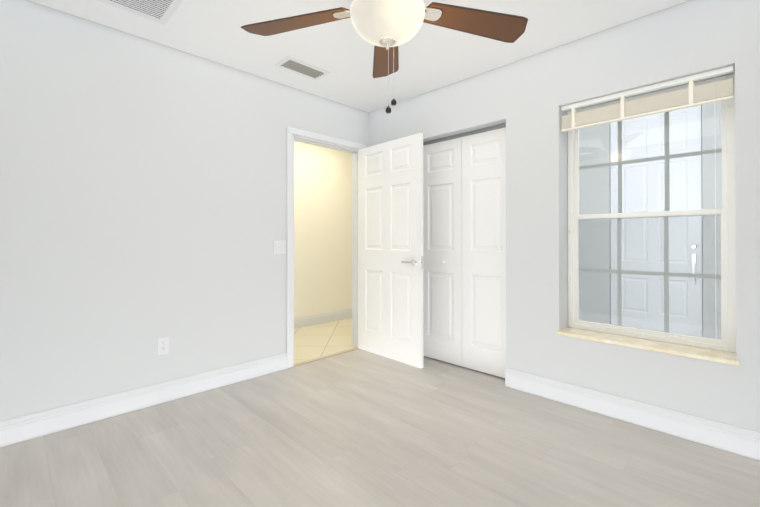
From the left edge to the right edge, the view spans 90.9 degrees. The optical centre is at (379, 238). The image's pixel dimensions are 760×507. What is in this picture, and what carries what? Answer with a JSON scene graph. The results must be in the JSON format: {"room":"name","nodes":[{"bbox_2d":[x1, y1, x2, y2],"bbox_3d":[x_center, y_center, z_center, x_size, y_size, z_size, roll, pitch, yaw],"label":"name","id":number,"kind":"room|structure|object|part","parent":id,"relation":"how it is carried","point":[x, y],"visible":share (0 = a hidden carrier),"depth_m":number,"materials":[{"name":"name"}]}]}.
{"room":"empty bedroom","nodes":[
{"label":"empty bedroom","id":0,"kind":"room"},
{"bbox_2d":[294,141,351,317],"bbox_3d":[-0.412,-0.094,3.789,4.040,2.440,0.004,0,0,-45],"label":"wall","id":1,"kind":"structure","parent":0,"point":[322,229],"depth_m":3.62,"materials":[{"name":"white paint"}]},
{"bbox_2d":[294,318,354,363],"bbox_3d":[-0.770,1.153,4.141,3.800,0.050,1.180,0,0,-45],"label":"floor","id":2,"kind":"structure","parent":0,"point":[317,341],"depth_m":4.16,"materials":[{"name":"tile"}]},
{"bbox_2d":[29,0,687,112],"bbox_3d":[0.083,-1.372,2.471,4.970,0.100,5.010,0,0,-45],"label":"ceiling","id":3,"kind":"structure","parent":0,"point":[432,57],"depth_m":2.49,"materials":[{"name":"white paint"}]},
{"bbox_2d":[97,0,182,24],"bbox_3d":[-1.322,-1.320,2.024,0.400,0.008,0.430,0,0,-45],"label":"ceiling vent","id":4,"kind":"object","parent":3,"relation":"in","point":[160,11],"visible":1,"depth_m":2.14,"materials":[{"name":"white metal"}]},
{"bbox_2d":[275,56,329,79],"bbox_3d":[-0.599,-1.314,2.914,0.380,0.011,0.200,0,0,-45],"label":"ceiling vent","id":5,"kind":"object","parent":3,"relation":"in","point":[294,65],"visible":1,"depth_m":2.90,"materials":[{"name":"white metal"}]},
{"bbox_2d":[241,0,527,113],"bbox_3d":[0.041,-0.923,1.514,1.307,0.808,1.286,0,0,-45],"label":"ceiling fan","id":6,"kind":"object","parent":3,"relation":"hanging from","point":[386,28],"visible":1,"depth_m":1.63,"materials":[{"name":"brown wood"}]},
{"bbox_3d":[0.031,-0.880,1.553,0.310,0.117,0.310,0,0,-45],"label":"lamp shade","id":7,"kind":"part","parent":6,"relation":"part of","materials":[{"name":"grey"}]},
{"bbox_2d":[0,349,759,506],"bbox_3d":[0.272,1.139,1.700,4.170,0.050,3.670,0,0,-45],"label":"floor","id":8,"kind":"structure","parent":0,"point":[358,428],"depth_m":1.94,"materials":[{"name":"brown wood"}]},
{"bbox_2d":[0,0,759,432],"bbox_3d":[0.269,-0.106,1.753,4.230,2.440,3.840,0,0,-45],"label":"wall","id":9,"kind":"structure","parent":0,"point":[142,194],"depth_m":2.42,"materials":[{"name":"white paint"}]},
{"bbox_2d":[158,336,168,354],"bbox_3d":[-1.473,0.734,2.547,0.070,0.116,0.008,0,0,-45],"label":"electrical outlet","id":10,"kind":"object","parent":9,"relation":"attached to","point":[163,345],"visible":1,"depth_m":2.54,"materials":[{"name":"white plastic"}]},
{"bbox_2d":[273,240,285,253],"bbox_3d":[-0.849,0.077,3.171,0.116,0.116,0.012,0,0,-45],"label":"light switch","id":11,"kind":"object","parent":9,"relation":"attached to","point":[279,246],"visible":1,"depth_m":3.17,"materials":[{"name":"white plastic"}]},
{"bbox_2d":[287,126,365,368],"bbox_3d":[-0.521,0.081,3.593,0.924,2.087,0.156,0,0,-45],"label":"door frame","id":12,"kind":"structure","parent":9,"relation":"attached to","point":[344,145],"depth_m":3.37,"materials":[{"name":"white wood"}]},
{"bbox_2d":[294,347,358,365],"bbox_3d":[-0.492,1.121,3.558,0.778,0.007,0.049,0,0,-45],"label":"trim","id":13,"kind":"structure","parent":9,"relation":"attached to","point":[322,357],"depth_m":3.53,"materials":[{"name":"beige wood"}]},
{"bbox_2d":[0,308,759,460],"bbox_3d":[0.125,1.050,2.500,4.850,0.137,4.770,0,0,-45],"label":"baseboard","id":14,"kind":"structure","parent":9,"relation":"attached to","point":[706,432],"depth_m":2.32,"materials":[{"name":"white wood"}]},
{"bbox_2d":[358,133,422,368],"bbox_3d":[0.068,0.107,3.496,0.126,2.010,0.850,0,0,-45],"label":"entry door","id":15,"kind":"structure","parent":9,"relation":"in","point":[390,249],"depth_m":3.45,"materials":[{"name":"white wood"}]},
{"bbox_2d":[423,127,505,377],"bbox_3d":[0.705,0.116,3.235,0.069,1.985,0.907,0,0,-45],"label":"bifold closet door","id":16,"kind":"structure","parent":9,"relation":"in","point":[464,251],"depth_m":3.21,"materials":[{"name":"white wood"}]},
{"bbox_2d":[423,123,505,145],"bbox_3d":[0.719,-0.892,3.255,0.040,0.026,0.911,0,0,-45],"label":"trim","id":17,"kind":"structure","parent":9,"relation":"attached to","point":[467,133],"depth_m":3.21,"materials":[{"name":"silver metal"}]},
{"bbox_2d":[557,65,739,365],"bbox_3d":[1.616,-0.125,2.333,0.253,1.570,0.904,0,0,-45],"label":"window unit","id":18,"kind":"structure","parent":9,"relation":"in","point":[689,95],"depth_m":2.30,"materials":[{"name":"white plastic"}]},
{"bbox_3d":[1.593,0.648,2.306,0.188,0.022,0.904,0,0,-45],"label":"sill","id":19,"kind":"part","parent":18,"relation":"part of","materials":[{"name":"stone"}]},
{"label":"outside","id":20,"kind":"structure","parent":0,"visible":0},
{"bbox_2d":[576,328,732,352],"bbox_3d":[2.870,1.177,3.138,2.660,0.090,4.700,0,0,-45],"label":"ground","id":21,"kind":"structure","parent":20,"point":[659,341],"depth_m":4.12,"materials":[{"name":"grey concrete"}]},
{"bbox_2d":[579,101,721,339],"bbox_3d":[3.883,-0.422,4.157,0.200,3.300,4.700,0,0,-45],"label":"wall","id":22,"kind":"structure","parent":21,"relation":"on","point":[599,203],"depth_m":4.88,"materials":[{"name":"paint"}]},
{"bbox_2d":[610,105,702,336],"bbox_3d":[3.355,-0.239,4.597,0.095,2.740,0.910,0,0,-45],"label":"door","id":23,"kind":"structure","parent":22,"relation":"attached to","point":[676,168],"depth_m":4.57,"materials":[{"name":"white"}]}
]}

